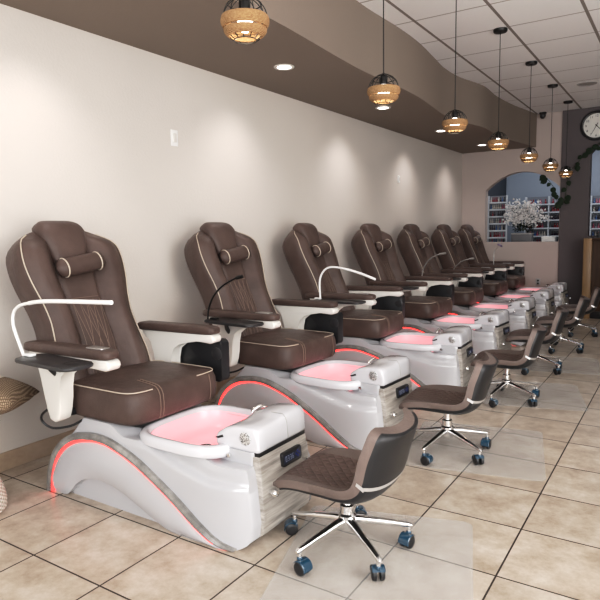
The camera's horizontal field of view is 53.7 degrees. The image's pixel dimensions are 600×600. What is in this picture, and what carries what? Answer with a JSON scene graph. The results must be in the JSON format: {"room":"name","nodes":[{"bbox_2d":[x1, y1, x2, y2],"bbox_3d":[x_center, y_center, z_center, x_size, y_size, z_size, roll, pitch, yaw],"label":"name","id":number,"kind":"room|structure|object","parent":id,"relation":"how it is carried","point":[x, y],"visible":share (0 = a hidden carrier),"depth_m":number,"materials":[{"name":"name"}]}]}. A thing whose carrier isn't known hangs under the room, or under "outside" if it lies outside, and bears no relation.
{"room":"salon","nodes":[
{"label":"salon","id":0,"kind":"room"},
{"bbox_2d":[0,4,461,452],"bbox_3d":[-0.747,-0.740,4.665,0.150,3.005,12.320,3,8,33],"label":"wall","id":1,"kind":"structure","parent":0,"point":[87,119],"depth_m":4.20,"materials":[{"name":"white paint"}]},
{"bbox_2d":[0,375,236,471],"bbox_3d":[-0.653,0.706,4.784,0.012,0.103,12.319,3,8,33],"label":"baseboard","id":2,"kind":"structure","parent":1,"relation":"attached to","point":[30,452],"depth_m":3.41,"materials":[{"name":"brown wood"}]},
{"bbox_2d":[170,129,177,146],"bbox_3d":[-0.898,-1.161,4.245,0.012,0.114,0.070,3,8,33],"label":"light switch","id":3,"kind":"object","parent":1,"relation":"attached to","point":[174,133],"visible":1,"depth_m":4.24,"materials":[{"name":"white plastic"}]},
{"bbox_2d":[0,0,536,153],"bbox_3d":[-0.228,-1.960,4.176,1.140,0.488,12.320,3,8,33],"label":"soffit","id":4,"kind":"object","parent":1,"relation":"attached to","point":[334,48],"depth_m":4.48,"materials":[{"name":"brown paint"}]},
{"bbox_2d":[274,64,293,69],"bbox_3d":[-0.119,-1.742,4.437,0.156,0.006,0.156,3,8,33],"label":"recessed light","id":5,"kind":"object","parent":4,"relation":"in","point":[280,66],"visible":1,"depth_m":4.43,"materials":[{"name":"white plastic"}]},
{"bbox_2d":[376,106,390,109],"bbox_3d":[0.836,-1.931,5.958,0.156,0.006,0.156,3,8,33],"label":"recessed light","id":6,"kind":"object","parent":4,"relation":"in","point":[379,107],"visible":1,"depth_m":5.94,"materials":[{"name":"white"}]},
{"bbox_2d":[0,314,599,599],"bbox_3d":[2.858,0.780,4.475,6.550,0.100,15.600,3,8,33],"label":"floor","id":7,"kind":"structure","parent":0,"point":[523,523],"depth_m":2.52,"materials":[{"name":"beige tile"}]},
{"bbox_2d":[0,420,6,512],"bbox_3d":[-1.581,0.786,2.753,0.376,0.432,0.376,3,8,33],"label":"wicker stool","id":8,"kind":"object","parent":7,"relation":"on","point":[3,493],"visible":1,"depth_m":2.79,"materials":[{"name":"beige wicker"}]},
{"bbox_2d":[0,376,39,414],"bbox_3d":[-1.528,0.452,2.805,0.454,0.208,0.446,-2,7,-9],"label":"pillow","id":9,"kind":"object","parent":8,"relation":"on","point":[14,393],"visible":1,"depth_m":2.78,"materials":[{"name":"brown fabric"}]},
{"bbox_2d":[6,221,310,551],"bbox_3d":[-0.725,0.286,2.873,1.592,1.368,1.037,3,8,33],"label":"chair","id":10,"kind":"object","parent":7,"relation":"on","point":[145,444],"visible":0.94,"depth_m":2.79,"materials":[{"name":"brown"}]},
{"bbox_2d":[15,353,92,375],"bbox_3d":[-1.063,0.318,2.599,0.419,0.118,0.206,3,8,33],"label":"tray","id":11,"kind":"object","parent":10,"relation":"on","point":[52,364],"depth_m":2.58,"materials":[{"name":"black plastic"}]},
{"bbox_2d":[11,299,112,356],"bbox_3d":[-1.034,0.137,2.544,0.697,0.306,0.032,3,8,33],"label":"gooseneck lamp","id":12,"kind":"object","parent":10,"relation":"on","point":[41,301],"visible":0.97,"depth_m":2.58,"materials":[{"name":"white"}]},
{"bbox_2d":[55,252,104,276],"bbox_3d":[-1.164,-0.191,3.152,0.087,0.123,0.303,3,8,33],"label":"pillow","id":13,"kind":"object","parent":10,"relation":"on","point":[68,264],"depth_m":3.13,"materials":[{"name":"brown leather"}]},
{"bbox_2d":[55,404,310,550],"bbox_3d":[-0.593,0.758,2.904,1.269,0.418,0.574,3,8,33],"label":"tub","id":14,"kind":"object","parent":10,"relation":"in","point":[224,484],"depth_m":2.57,"materials":[{"name":"grey plastic"}]},
{"bbox_2d":[239,432,249,445],"bbox_3d":[-0.226,0.569,2.425,0.056,0.056,0.005,3,8,33],"label":"speaker grille","id":15,"kind":"object","parent":10,"relation":"attached to","point":[244,437],"depth_m":2.42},
{"bbox_2d":[251,404,266,412],"bbox_3d":[-0.166,0.536,2.853,0.127,0.066,0.077,-6,8,-40],"label":"faucet","id":16,"kind":"object","parent":10,"relation":"on","point":[256,407],"depth_m":2.85,"materials":[{"name":"silver metal"}]},
{"bbox_2d":[184,222,412,449],"bbox_3d":[-0.044,0.155,3.925,1.592,1.368,1.037,4,8,36],"label":"chair","id":17,"kind":"object","parent":7,"relation":"on","point":[341,401],"visible":0.92,"depth_m":3.86,"materials":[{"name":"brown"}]},
{"bbox_2d":[207,275,242,319],"bbox_3d":[-0.469,-0.004,3.670,0.296,0.312,0.032,3,8,33],"label":"gooseneck lamp","id":18,"kind":"object","parent":17,"relation":"on","point":[238,276],"visible":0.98,"depth_m":3.70,"materials":[{"name":"black metal"}]},
{"bbox_2d":[204,318,263,333],"bbox_3d":[-0.400,0.185,3.672,0.422,0.118,0.224,3,8,33],"label":"tray","id":19,"kind":"object","parent":17,"relation":"on","point":[227,325],"depth_m":3.67,"materials":[{"name":"black plastic"}]},
{"bbox_2d":[219,245,250,263],"bbox_3d":[-0.462,-0.325,4.229,0.087,0.123,0.303,4,8,36],"label":"pillow","id":20,"kind":"object","parent":17,"relation":"on","point":[228,254],"depth_m":4.20,"materials":[{"name":"brown leather"}]},
{"bbox_2d":[235,360,383,449],"bbox_3d":[0.087,0.628,3.948,1.269,0.418,0.574,4,8,36],"label":"tub","id":21,"kind":"object","parent":17,"relation":"in","point":[340,406],"depth_m":3.59,"materials":[{"name":"grey plastic"}]},
{"bbox_2d":[369,371,376,380],"bbox_3d":[0.425,0.442,3.447,0.056,0.056,0.005,4,8,36],"label":"knob","id":22,"kind":"object","parent":17,"relation":"attached to","point":[372,374],"depth_m":3.45,"materials":[{"name":"white plastic"}]},
{"bbox_2d":[282,223,476,390],"bbox_3d":[0.645,0.025,4.973,1.592,1.368,1.037,3,7,30],"label":"chair","id":23,"kind":"object","parent":7,"relation":"on","point":[446,357],"visible":0.73,"depth_m":4.88,"materials":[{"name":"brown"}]},
{"bbox_2d":[311,242,330,256],"bbox_3d":[0.189,-0.449,5.229,0.087,0.123,0.303,3,7,30],"label":"pillow","id":24,"kind":"object","parent":23,"relation":"on","point":[323,249],"depth_m":5.19,"materials":[{"name":"brown leather"}]},
{"bbox_2d":[316,299,365,304],"bbox_3d":[0.323,0.059,4.682,0.416,0.118,0.190,3,8,33],"label":"tray","id":25,"kind":"object","parent":23,"relation":"on","point":[340,301],"depth_m":4.63,"materials":[{"name":"black plastic"}]},
{"bbox_2d":[314,266,375,298],"bbox_3d":[0.347,-0.128,4.635,0.540,0.272,0.032,3,8,33],"label":"gooseneck lamp","id":26,"kind":"object","parent":23,"relation":"on","point":[326,268],"visible":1,"depth_m":4.64,"materials":[{"name":"white"}]},
{"bbox_2d":[336,332,460,385],"bbox_3d":[0.771,0.497,5.007,1.285,0.418,0.625,3,8,33],"label":"tub","id":27,"kind":"object","parent":23,"relation":"in","point":[433,361],"depth_m":4.62,"materials":[{"name":"grey plastic"}]},
{"bbox_2d":[449,336,455,342],"bbox_3d":[1.169,0.304,4.551,0.056,0.056,0.005,3,7,30],"label":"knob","id":28,"kind":"object","parent":23,"relation":"attached to","point":[452,339],"depth_m":4.55,"materials":[{"name":"white plastic"}]},
{"bbox_2d":[351,223,510,357],"bbox_3d":[1.307,-0.103,6.000,1.592,1.368,1.037,4,8,36],"label":"chair","id":29,"kind":"object","parent":7,"relation":"on","point":[374,249],"visible":0.7,"depth_m":6.05,"materials":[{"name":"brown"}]},
{"bbox_2d":[375,240,391,250],"bbox_3d":[0.889,-0.583,6.304,0.087,0.123,0.303,4,8,36],"label":"pillow","id":30,"kind":"object","parent":29,"relation":"on","point":[381,245],"depth_m":6.26,"materials":[{"name":"brown leather"}]},
{"bbox_2d":[382,285,418,289],"bbox_3d":[0.952,-0.073,5.747,0.422,0.118,0.224,3,8,33],"label":"tray","id":31,"kind":"object","parent":29,"relation":"on","point":[405,287],"depth_m":5.70,"materials":[{"name":"black plastic"}]},
{"bbox_2d":[404,315,496,357],"bbox_3d":[1.438,0.370,6.023,1.269,0.418,0.574,4,8,36],"label":"tub","id":32,"kind":"object","parent":29,"relation":"in","point":[484,331],"depth_m":5.70,"materials":[{"name":"grey plastic"}]},
{"bbox_2d":[396,224,538,345],"bbox_3d":[1.956,-0.226,6.991,1.592,1.368,1.037,3,8,33],"label":"chair","id":33,"kind":"object","parent":7,"relation":"on","point":[415,247],"visible":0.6,"depth_m":7.06,"materials":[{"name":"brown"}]},
{"bbox_2d":[418,238,428,247],"bbox_3d":[1.517,-0.703,7.269,0.087,0.123,0.303,3,8,33],"label":"pillow","id":34,"kind":"object","parent":33,"relation":"on","point":[422,242],"depth_m":7.21,"materials":[{"name":"brown leather"}]},
{"bbox_2d":[421,252,445,275],"bbox_3d":[1.520,-0.394,6.742,0.290,0.304,0.032,3,8,33],"label":"gooseneck lamp","id":35,"kind":"object","parent":33,"relation":"on","point":[443,253],"visible":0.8,"depth_m":6.74,"materials":[{"name":"grey metal"}]},
{"bbox_2d":[452,302,527,345],"bbox_3d":[2.088,0.246,7.021,1.269,0.418,0.574,3,8,33],"label":"tub","id":36,"kind":"object","parent":33,"relation":"in","point":[518,313],"depth_m":6.65,"materials":[{"name":"grey plastic"}]},
{"bbox_2d":[431,224,556,327],"bbox_3d":[2.584,-0.346,7.958,1.592,1.368,1.037,3,8,34],"label":"chair","id":37,"kind":"object","parent":7,"relation":"on","point":[443,239],"visible":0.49,"depth_m":8.04,"materials":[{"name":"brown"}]},
{"bbox_2d":[450,236,459,244],"bbox_3d":[2.154,-0.824,8.248,0.087,0.123,0.303,3,8,34],"label":"pillow","id":38,"kind":"object","parent":37,"relation":"on","point":[454,240],"depth_m":8.21,"materials":[{"name":"brown leather"}]},
{"bbox_2d":[483,293,548,327],"bbox_3d":[2.715,0.126,7.990,1.277,0.418,0.599,3,8,33],"label":"tub","id":39,"kind":"object","parent":37,"relation":"in","point":[541,300],"depth_m":7.60,"materials":[{"name":"grey plastic"}]},
{"bbox_2d":[487,195,507,241],"bbox_3d":[3.436,-0.878,10.341,0.324,1.860,0.116,1,7,21],"label":"rack","id":40,"kind":"object","parent":7,"relation":"on","point":[490,211],"visible":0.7,"depth_m":10.29,"materials":[{"name":"grey wood"}]},
{"bbox_2d":[457,224,570,309],"bbox_3d":[3.160,-0.456,8.841,1.592,1.368,1.037,3,8,34],"label":"chair","id":41,"kind":"object","parent":7,"relation":"on","point":[472,243],"visible":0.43,"depth_m":8.92,"materials":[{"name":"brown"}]},
{"bbox_2d":[473,235,480,243],"bbox_3d":[2.727,-0.934,9.127,0.087,0.123,0.303,3,8,34],"label":"pillow","id":42,"kind":"object","parent":41,"relation":"on","point":[476,238],"depth_m":9.07,"materials":[{"name":"brown leather"}]},
{"bbox_2d":[493,243,502,264],"bbox_3d":[2.819,-0.645,8.528,0.188,0.337,0.090,3,8,33],"label":"gooseneck lamp","id":43,"kind":"object","parent":41,"relation":"on","point":[498,244],"visible":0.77,"depth_m":8.52,"materials":[{"name":"grey metal"}]},
{"bbox_2d":[505,287,561,309],"bbox_3d":[3.291,0.016,8.873,1.274,0.418,0.591,3,8,33],"label":"tub","id":44,"kind":"object","parent":41,"relation":"in","point":[516,290],"depth_m":8.54,"materials":[{"name":"grey plastic"}]},
{"bbox_2d":[524,196,559,241],"bbox_3d":[4.521,-0.949,10.800,0.824,1.860,0.116,3,8,33],"label":"rack","id":45,"kind":"object","parent":7,"relation":"on","point":[547,228],"visible":0.17,"depth_m":10.78,"materials":[{"name":"grey wood"}]},
{"bbox_2d":[526,227,558,228],"bbox_3d":[4.512,-1.302,10.755,0.776,0.026,0.104,3,8,33],"label":"shelf","id":46,"kind":"object","parent":45,"relation":"attached to","point":[532,227],"depth_m":10.74,"materials":[{"name":"grey"}]},
{"bbox_2d":[536,295,589,353],"bbox_3d":[2.730,0.241,6.228,0.529,0.575,0.561,-7,9,-44],"label":"stool","id":47,"kind":"object","parent":7,"relation":"on","point":[576,318],"visible":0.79,"depth_m":6.07,"materials":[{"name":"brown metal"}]},
{"bbox_2d":[536,295,588,323],"bbox_3d":[2.748,0.112,6.216,0.508,0.317,0.410,2,7,27],"label":"cushion","id":48,"kind":"object","parent":47,"relation":"on","point":[583,302],"depth_m":6.01,"materials":[{"name":"brown leather"}]},
{"bbox_2d":[555,286,599,336],"bbox_3d":[3.325,0.130,7.122,0.561,0.575,0.529,5,9,44],"label":"stool","id":49,"kind":"object","parent":7,"relation":"on","point":[595,296],"visible":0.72,"depth_m":6.96,"materials":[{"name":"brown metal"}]},
{"bbox_2d":[555,286,599,312],"bbox_3d":[3.343,0.001,7.111,0.508,0.317,0.410,2,7,25],"label":"cushion","id":50,"kind":"object","parent":49,"relation":"on","point":[595,296],"depth_m":6.92,"materials":[{"name":"brown leather"}]},
{"bbox_2d":[582,237,599,318],"bbox_3d":[4.676,-0.300,8.235,1.305,1.140,0.505,3,8,33],"label":"reception desk","id":51,"kind":"object","parent":7,"relation":"on","point":[590,275],"depth_m":8.34,"materials":[{"name":"beige wood"}]},
{"bbox_2d":[589,196,599,235],"bbox_3d":[5.462,-0.901,10.314,0.774,1.840,0.116,3,8,33],"label":"rack","id":52,"kind":"object","parent":7,"relation":"on","point":[592,205],"visible":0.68,"depth_m":10.43,"materials":[{"name":"grey wood"}]},
{"bbox_3d":[0.285,1.024,2.258,0.720,0.003,0.920,1,7,16],"label":"chair mat","id":53,"kind":"object","parent":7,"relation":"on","visible":0},
{"bbox_2d":[273,408,417,580],"bbox_3d":[0.175,0.723,2.361,0.529,0.575,0.561,-6,8,-39],"label":"stool","id":54,"kind":"object","parent":53,"relation":"on","point":[348,477],"visible":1,"depth_m":2.25,"materials":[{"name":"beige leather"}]},
{"bbox_2d":[273,408,414,499],"bbox_3d":[0.194,0.594,2.348,0.508,0.317,0.410,3,8,32],"label":"cushion","id":55,"kind":"object","parent":54,"relation":"on","point":[366,473],"depth_m":2.20,"materials":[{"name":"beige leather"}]},
{"bbox_3d":[1.045,0.869,3.507,0.740,0.003,0.800,1,7,21],"label":"chair mat","id":56,"kind":"object","parent":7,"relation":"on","visible":0},
{"bbox_2d":[399,351,498,465],"bbox_3d":[0.836,0.594,3.401,0.561,0.575,0.529,5,9,44],"label":"stool","id":57,"kind":"object","parent":56,"relation":"on","point":[449,400],"visible":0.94,"depth_m":3.29,"materials":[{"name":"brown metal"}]},
{"bbox_2d":[399,351,496,410],"bbox_3d":[0.855,0.465,3.390,0.508,0.317,0.410,2,7,25],"label":"cushion","id":58,"kind":"object","parent":57,"relation":"on","point":[426,397],"depth_m":3.26,"materials":[{"name":"brown leather"}]},
{"bbox_3d":[1.794,0.730,4.622,0.740,0.003,0.760,1,7,19],"label":"chair mat","id":59,"kind":"object","parent":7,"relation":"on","visible":0},
{"bbox_2d":[471,322,546,407],"bbox_3d":[1.541,0.465,4.438,0.561,0.575,0.529,5,9,44],"label":"stool","id":60,"kind":"object","parent":59,"relation":"on","point":[508,359],"visible":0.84,"depth_m":4.31,"materials":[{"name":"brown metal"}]},
{"bbox_2d":[471,322,545,366],"bbox_3d":[1.559,0.335,4.427,0.508,0.317,0.410,2,7,25],"label":"cushion","id":61,"kind":"object","parent":60,"relation":"on","point":[506,358],"depth_m":4.25,"materials":[{"name":"brown leather"}]},
{"bbox_3d":[3.772,-0.404,9.720,0.940,1.045,0.460,3,8,33],"label":"countertop","id":62,"kind":"structure","parent":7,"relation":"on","visible":0},
{"bbox_2d":[511,233,533,241],"bbox_3d":[3.615,-1.003,9.639,0.330,0.170,0.150,3,8,33],"label":"planter box","id":63,"kind":"object","parent":62,"relation":"on","point":[515,237],"visible":0.76,"depth_m":9.57,"materials":[{"name":"grey"}]},
{"bbox_2d":[502,198,552,232],"bbox_3d":[3.656,-1.372,9.566,0.766,0.568,0.258,3,8,35],"label":"arrangement","id":64,"kind":"object","parent":63,"relation":"on","point":[525,209],"visible":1,"depth_m":9.57,"materials":[{"name":"white plant"}]},
{"bbox_2d":[541,236,556,241],"bbox_3d":[3.943,-0.953,9.384,0.208,0.115,0.128,3,8,33],"label":"box","id":65,"kind":"object","parent":62,"relation":"on","point":[544,238],"visible":0.74,"depth_m":9.33,"materials":[{"name":"white"}]},
{"bbox_2d":[357,0,599,113],"bbox_3d":[2.803,-2.305,4.127,6.550,0.100,15.600,3,8,33],"label":"ceiling","id":66,"kind":"structure","parent":0,"point":[563,36],"depth_m":5.49,"materials":[{"name":"tile"}]},
{"bbox_2d":[220,0,269,44],"bbox_3d":[-0.213,-1.480,2.160,0.183,1.029,0.183,3,8,33],"label":"pendant lamp","id":67,"kind":"object","parent":66,"relation":"hanging from","point":[245,17],"visible":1,"depth_m":2.16,"materials":[{"name":"beige wicker"}]},
{"bbox_2d":[239,0,249,7],"bbox_3d":[-0.206,-1.103,2.202,0.044,0.063,0.043,3,8,33],"label":"socket","id":68,"kind":"object","parent":67,"relation":"attached to","point":[245,3],"depth_m":2.19,"materials":[{"name":"black metal"}]},
{"bbox_2d":[367,0,400,105],"bbox_3d":[0.453,-1.591,3.211,0.183,1.029,0.183,2,7,25],"label":"pendant lamp","id":69,"kind":"object","parent":66,"relation":"hanging from","point":[384,93],"visible":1,"depth_m":3.21,"materials":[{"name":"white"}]},
{"bbox_2d":[380,73,387,83],"bbox_3d":[0.459,-1.213,3.254,0.044,0.063,0.043,2,7,25],"label":"socket","id":70,"kind":"object","parent":69,"relation":"attached to","point":[382,79],"depth_m":3.24,"materials":[{"name":"black metal"}]},
{"bbox_2d":[442,0,467,133],"bbox_3d":[1.107,-1.716,4.216,0.183,1.029,0.183,1,7,18],"label":"pendant lamp","id":71,"kind":"object","parent":66,"relation":"hanging from","point":[456,124],"visible":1,"depth_m":4.21,"materials":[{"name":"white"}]},
{"bbox_2d":[452,109,457,118],"bbox_3d":[1.114,-1.338,4.259,0.044,0.063,0.043,1,7,18],"label":"socket","id":72,"kind":"object","parent":71,"relation":"attached to","point":[456,114],"depth_m":4.24,"materials":[{"name":"black metal"}]},
{"bbox_2d":[487,27,508,150],"bbox_3d":[1.749,-1.838,5.202,0.183,1.029,0.183,0,7,11],"label":"pendant lamp","id":73,"kind":"object","parent":66,"relation":"hanging from","point":[497,144],"visible":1,"depth_m":5.19,"materials":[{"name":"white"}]},
{"bbox_2d":[520,61,537,162],"bbox_3d":[2.421,-1.966,6.234,0.183,1.029,0.183,-1,6,3],"label":"pendant lamp","id":74,"kind":"object","parent":66,"relation":"hanging from","point":[526,158],"visible":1,"depth_m":6.22,"materials":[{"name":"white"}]},
{"bbox_2d":[539,112,546,118],"bbox_3d":[3.627,-2.754,8.850,0.104,0.093,0.104,3,8,33],"label":"security camera","id":75,"kind":"object","parent":66,"relation":"attached to","point":[542,114],"visible":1,"depth_m":8.82,"materials":[{"name":"black plastic"}]},
{"bbox_2d":[542,84,558,171],"bbox_3d":[3.068,-2.090,7.228,0.183,1.029,0.183,-2,6,-4],"label":"pendant lamp","id":76,"kind":"object","parent":66,"relation":"hanging from","point":[547,167],"visible":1,"depth_m":7.22,"materials":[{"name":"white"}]},
{"bbox_2d":[559,100,572,177],"bbox_3d":[3.675,-2.206,8.160,0.183,1.029,0.183,-2,7,-12],"label":"pendant lamp","id":77,"kind":"object","parent":66,"relation":"hanging from","point":[565,174],"visible":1,"depth_m":8.14,"materials":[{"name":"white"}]},
{"bbox_2d":[577,81,596,85],"bbox_3d":[3.454,-2.600,7.130,0.224,0.007,0.224,3,8,33],"label":"ceiling speaker","id":78,"kind":"object","parent":66,"relation":"attached to","point":[589,83],"visible":1,"depth_m":7.11,"materials":[{"name":"grey"}]},
{"bbox_2d":[579,82,594,85],"bbox_3d":[3.454,-2.602,7.130,0.176,0.004,0.176,3,8,33],"label":"grille","id":79,"kind":"object","parent":78,"relation":"attached to","point":[583,83],"depth_m":7.11,"materials":[{"name":"grey metal"}]},
{"bbox_2d":[488,177,506,195],"bbox_3d":[3.418,-1.509,10.832,0.100,3.005,2.320,3,8,33],"label":"wall","id":80,"kind":"structure","parent":0,"point":[499,189],"depth_m":11.28,"materials":[{"name":"blue paint"}]},
{"bbox_2d":[461,106,599,303],"bbox_3d":[5.379,-1.234,8.078,6.400,3.005,0.180,3,8,33],"label":"wall","id":81,"kind":"structure","parent":0,"point":[481,171],"depth_m":8.98,"materials":[{"name":"beige paint"}]},
{"bbox_2d":[536,278,539,285],"bbox_3d":[3.700,-0.280,9.212,0.070,0.114,0.009,3,8,33],"label":"wall outlet","id":82,"kind":"object","parent":81,"relation":"attached to","point":[537,279],"visible":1,"depth_m":9.21,"materials":[{"name":"grey"}]},
{"bbox_2d":[539,143,599,208],"bbox_3d":[4.015,-1.833,8.735,0.912,0.950,0.058,3,8,33],"label":"pothos vine","id":83,"kind":"object","parent":81,"relation":"attached to","point":[543,179],"visible":0.92,"depth_m":8.81,"materials":[{"name":"green plant"}]},
{"bbox_2d":[580,110,599,139],"bbox_3d":[4.260,-2.510,8.515,0.424,0.424,0.040,3,8,33],"label":"wall clock","id":84,"kind":"object","parent":81,"relation":"attached to","point":[590,124],"visible":1,"depth_m":8.55,"materials":[{"name":"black plastic"}]},
{"bbox_2d":[506,150,599,241],"bbox_3d":[6.090,-1.524,10.542,7.900,3.005,0.100,3,8,33],"label":"wall","id":85,"kind":"structure","parent":0,"point":[522,185],"depth_m":11.45,"materials":[{"name":"blue paint"}]},
{"bbox_3d":[2.437,0.606,5.627,0.740,0.003,0.720,2,7,23],"label":"chair mat","id":86,"kind":"object","parent":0,"visible":0},
{"bbox_2d":[505,306,568,374],"bbox_3d":[2.121,0.350,5.366,0.561,0.575,0.529,5,9,44],"label":"stool","id":87,"kind":"object","parent":86,"relation":"on","point":[520,335],"visible":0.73,"depth_m":5.21,"materials":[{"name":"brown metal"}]},
{"bbox_2d":[505,306,567,341],"bbox_3d":[2.140,0.220,5.355,0.508,0.317,0.410,2,7,25],"label":"cushion","id":88,"kind":"object","parent":87,"relation":"on","point":[520,335],"depth_m":5.18,"materials":[{"name":"brown leather"}]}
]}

